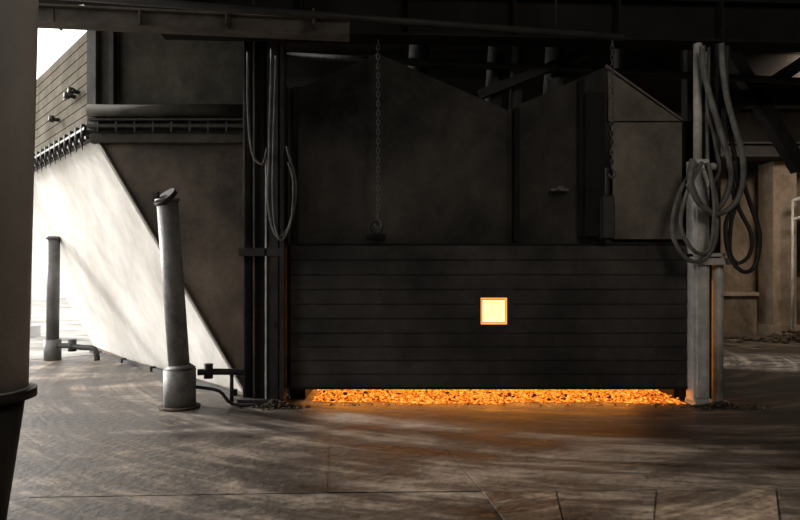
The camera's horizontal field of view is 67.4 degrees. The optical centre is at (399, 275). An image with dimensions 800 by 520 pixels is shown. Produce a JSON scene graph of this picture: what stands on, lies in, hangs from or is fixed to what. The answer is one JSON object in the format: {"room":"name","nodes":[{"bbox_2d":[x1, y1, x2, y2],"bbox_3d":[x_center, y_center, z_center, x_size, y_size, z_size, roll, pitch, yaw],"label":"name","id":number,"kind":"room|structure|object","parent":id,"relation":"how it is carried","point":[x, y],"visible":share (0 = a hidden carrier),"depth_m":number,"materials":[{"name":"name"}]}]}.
{"room":"industrial hall","nodes":[
{"label":"industrial hall","id":0,"kind":"room"},
{"bbox_2d":[29,298,103,359],"bbox_3d":[-32.800,1.597,33.500,54.400,0.006,53.000,0,0,0],"label":"ground","id":1,"kind":"structure","parent":0,"point":[70,327],"depth_m":17.55,"materials":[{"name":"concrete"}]},
{"bbox_2d":[30,280,40,337],"bbox_3d":[-9.900,-1.900,15.600,0.700,7.000,0.700,0,0,0],"label":"column","id":2,"kind":"structure","parent":1,"relation":"on","point":[35,330],"depth_m":15.77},
{"bbox_2d":[32,242,64,299],"bbox_3d":[-37.000,-2.900,42.800,26.000,9.000,6.400,0,0,0],"label":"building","id":3,"kind":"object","parent":1,"relation":"on","point":[39,267],"visible":0.02,"depth_m":40.00,"materials":[{"name":"white"}]},
{"bbox_2d":[39,0,121,4],"bbox_3d":[3.250,-4.000,8.000,17.500,0.636,0.300,0,0,0],"label":"overhead beam","id":4,"kind":"structure","parent":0,"point":[40,1],"depth_m":8.08,"materials":[{"name":"grey metal"}]},
{"bbox_2d":[7,333,799,519],"bbox_3d":[-17.500,1.700,29.000,85.000,0.200,82.000,0,0,0],"label":"floor","id":5,"kind":"structure","parent":0,"point":[79,400],"depth_m":6.98,"materials":[{"name":"concrete"}]},
{"bbox_2d":[0,0,38,519],"bbox_3d":[-2.473,-1.602,3.500,0.795,6.411,0.700,0,0,0],"label":"steel column","id":6,"kind":"object","parent":5,"relation":"on","point":[18,18],"visible":1,"depth_m":3.44,"materials":[{"name":"grey metal"}]},
{"bbox_2d":[43,236,61,360],"bbox_3d":[-6.600,0.425,11.400,0.300,2.350,0.300,0,0,0],"label":"bollard","id":7,"kind":"object","parent":5,"relation":"on","point":[51,352],"visible":0.97,"depth_m":11.30,"materials":[{"name":"grey metal"}]},
{"bbox_2d":[56,339,99,360],"bbox_3d":[-5.993,1.367,11.139,1.026,0.375,0.159,0,0,21],"label":"pipe","id":8,"kind":"object","parent":7,"relation":"attached to","point":[72,345],"visible":1,"depth_m":11.09,"materials":[{"name":"metal"}]},
{"bbox_2d":[33,30,289,391],"bbox_3d":[-5.331,-0.921,10.784,6.762,5.058,5.338,0,0,0],"label":"wall","id":9,"kind":"structure","parent":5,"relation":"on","point":[122,118],"depth_m":8.30,"materials":[{"name":"metal"}]},
{"bbox_2d":[89,350,236,395],"bbox_3d":[-4.328,1.560,10.254,0.104,0.080,6.150,0,0,-43],"label":"rail","id":10,"kind":"object","parent":5,"relation":"on","point":[154,369],"visible":0.58,"depth_m":10.08,"materials":[{"name":"metal"}]},
{"bbox_2d":[152,188,199,411],"bbox_3d":[-2.695,0.262,7.310,0.512,2.676,0.477,0,0,37],"label":"bollard","id":11,"kind":"object","parent":5,"relation":"on","point":[179,377],"visible":0.99,"depth_m":7.19,"materials":[{"name":"grey metal"}]},
{"bbox_2d":[196,363,261,406],"bbox_3d":[-2.101,1.341,7.430,0.787,0.521,0.279,0,0,-6],"label":"pipe","id":12,"kind":"object","parent":5,"relation":"on","point":[208,371],"visible":1,"depth_m":7.35,"materials":[{"name":"metal"}]},
{"bbox_2d":[237,40,288,403],"bbox_3d":[-1.732,-1.000,7.650,0.575,5.200,0.400,0,0,0],"label":"support column","id":13,"kind":"structure","parent":5,"relation":"on","point":[264,255],"depth_m":7.60,"materials":[{"name":"metal"}]},
{"bbox_2d":[161,0,799,51],"bbox_3d":[3.051,-3.200,7.581,11.916,0.536,0.368,0,0,-3],"label":"overhead beam","id":14,"kind":"structure","parent":13,"relation":"attached to","point":[743,25],"depth_m":7.53,"materials":[{"name":"black metal"}]},
{"bbox_2d":[38,3,349,41],"bbox_3d":[-2.900,-2.970,6.988,4.611,0.324,0.293,0,0,-2],"label":"overhead beam","id":15,"kind":"structure","parent":14,"relation":"attached to","point":[50,16],"depth_m":6.99,"materials":[{"name":"grey metal"}]},
{"bbox_2d":[246,48,296,240],"bbox_3d":[-1.595,-1.612,7.425,0.665,2.376,0.137,0,0,17],"label":"hanging cable","id":16,"kind":"object","parent":14,"relation":"hanging from","point":[268,150],"visible":1,"depth_m":7.37,"materials":[{"name":"black rubber"}]},
{"bbox_2d":[374,39,381,227],"bbox_3d":[-0.269,-1.754,7.400,0.104,2.335,0.047,0,0,0],"label":"chain","id":17,"kind":"object","parent":14,"relation":"hanging from","point":[378,44],"visible":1,"depth_m":7.39,"materials":[{"name":"grey metal"}]},
{"bbox_2d":[608,41,616,177],"bbox_3d":[2.602,-2.043,7.350,0.104,1.697,0.047,0,0,0],"label":"chain","id":18,"kind":"object","parent":14,"relation":"hanging from","point":[612,45],"visible":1,"depth_m":7.35,"materials":[{"name":"grey metal"}]},
{"bbox_2d":[239,399,310,410],"bbox_3d":[-1.574,1.558,7.312,0.962,0.126,0.370,0,0,0],"label":"heap","id":19,"kind":"object","parent":5,"relation":"on","point":[279,404],"visible":0.97,"depth_m":7.28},
{"bbox_2d":[7,428,799,519],"bbox_3d":[0.365,1.596,4.350,6.670,0.008,3.900,0,0,0],"label":"plates","id":20,"kind":"object","parent":5,"relation":"on","point":[605,473],"depth_m":4.75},
{"bbox_2d":[287,45,685,398],"bbox_3d":[1.095,-1.405,9.310,5.050,6.009,3.780,0,0,0],"label":"furnace","id":21,"kind":"object","parent":5,"relation":"on","point":[458,167],"visible":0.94,"depth_m":7.66,"materials":[{"name":"black metal"}]},
{"bbox_2d":[290,246,686,388],"bbox_3d":[1.120,0.520,7.620,5.000,1.820,0.120,0,0,0],"label":"door","id":22,"kind":"structure","parent":21,"relation":"attached to","point":[363,317],"depth_m":7.57,"materials":[{"name":"black metal"}]},
{"bbox_2d":[312,389,685,405],"bbox_3d":[1.231,1.549,8.272,4.714,0.116,1.809,0,0,0],"label":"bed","id":23,"kind":"object","parent":5,"relation":"on","point":[413,396],"visible":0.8,"depth_m":7.72,"materials":[{"name":"orange"}]},
{"bbox_2d":[680,42,729,404],"bbox_3d":[3.862,-0.650,7.578,0.477,4.500,0.444,0,0,0],"label":"support column","id":24,"kind":"structure","parent":5,"relation":"on","point":[705,280],"depth_m":7.45,"materials":[{"name":"metal"}]},
{"bbox_2d":[670,43,761,273],"bbox_3d":[3.843,-1.414,7.285,1.138,2.786,0.256,0,0,0],"label":"bundle","id":25,"kind":"object","parent":24,"relation":"attached to","point":[736,170],"visible":1,"depth_m":7.26,"materials":[{"name":"rubber"}]},
{"bbox_2d":[654,400,771,410],"bbox_3d":[3.809,1.568,7.305,1.399,0.110,0.376,0,0,0],"label":"heap","id":26,"kind":"object","parent":5,"relation":"on","point":[721,403],"visible":1,"depth_m":7.25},
{"bbox_2d":[724,292,758,332],"bbox_3d":[9.360,1.025,17.040,1.280,1.150,0.680,0,0,0],"label":"wall ledge","id":27,"kind":"object","parent":5,"relation":"on","point":[740,308],"visible":0.57,"depth_m":16.80,"materials":[{"name":"beige concrete"}]},
{"bbox_2d":[724,329,799,343],"bbox_3d":[10.249,1.440,14.847,6.779,0.451,1.747,0,0,0],"label":"debris pile","id":28,"kind":"object","parent":5,"relation":"on","point":[774,338],"visible":0.91,"depth_m":14.74,"materials":[{"name":"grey gravel"}]},
{"bbox_2d":[757,161,799,334],"bbox_3d":[10.525,-0.775,16.750,0.950,4.750,0.900,0,0,0],"label":"concrete pillar","id":29,"kind":"structure","parent":5,"relation":"on","point":[777,186],"depth_m":16.40,"materials":[{"name":"beige concrete"}]},
{"bbox_2d":[721,142,799,160],"bbox_3d":[10.100,-3.355,16.200,7.800,0.390,0.700,0,0,0],"label":"crossbeam","id":30,"kind":"object","parent":29,"relation":"on","point":[754,151],"visible":0.22,"depth_m":16.00,"materials":[{"name":"metal"}]},
{"bbox_2d":[791,197,799,334],"bbox_3d":[11.689,-0.574,15.900,2.648,4.348,0.100,0,0,0],"label":"stair railing","id":31,"kind":"object","parent":5,"relation":"on","point":[793,200],"visible":0.8,"depth_m":15.87,"materials":[{"name":"grey metal"}]},
{"bbox_2d":[91,5,799,111],"bbox_3d":[4.700,-4.650,5.000,20.600,0.700,26.000,0,0,0],"label":"ceiling","id":32,"kind":"structure","parent":0,"point":[667,91],"depth_m":13.00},
{"bbox_2d":[68,0,623,40],"bbox_3d":[-1.300,-3.770,6.600,7.843,2.060,0.080,0,0,-6],"label":"overhead beam","id":33,"kind":"structure","parent":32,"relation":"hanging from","point":[253,9],"depth_m":6.67,"materials":[{"name":"metal"}]},
{"bbox_2d":[286,44,799,84],"bbox_3d":[4.200,-3.775,8.550,11.674,2.050,0.100,0,0,-6],"label":"overhead pipe","id":34,"kind":"object","parent":32,"relation":"hanging from","point":[289,55],"visible":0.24,"depth_m":8.22,"materials":[{"name":"black metal"}]},
{"bbox_2d":[681,50,799,173],"bbox_3d":[7.007,-1.588,9.600,4.986,6.375,0.200,0,0,0],"label":"roof truss","id":35,"kind":"object","parent":32,"relation":"attached to","point":[764,101],"visible":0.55,"depth_m":9.50,"materials":[{"name":"metal"}]},
{"bbox_2d":[674,112,799,324],"bbox_3d":[4.700,-1.600,17.650,20.600,6.400,0.500,0,0,0],"label":"wall","id":36,"kind":"structure","parent":0,"point":[750,128],"depth_m":17.40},
{"bbox_2d":[797,220,799,272],"bbox_3d":[11.725,-0.850,17.285,1.550,1.500,0.230,0,0,0],"label":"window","id":37,"kind":"structure","parent":36,"relation":"in","point":[798,221],"depth_m":17.20,"materials":[{"name":"metal"}]}
]}

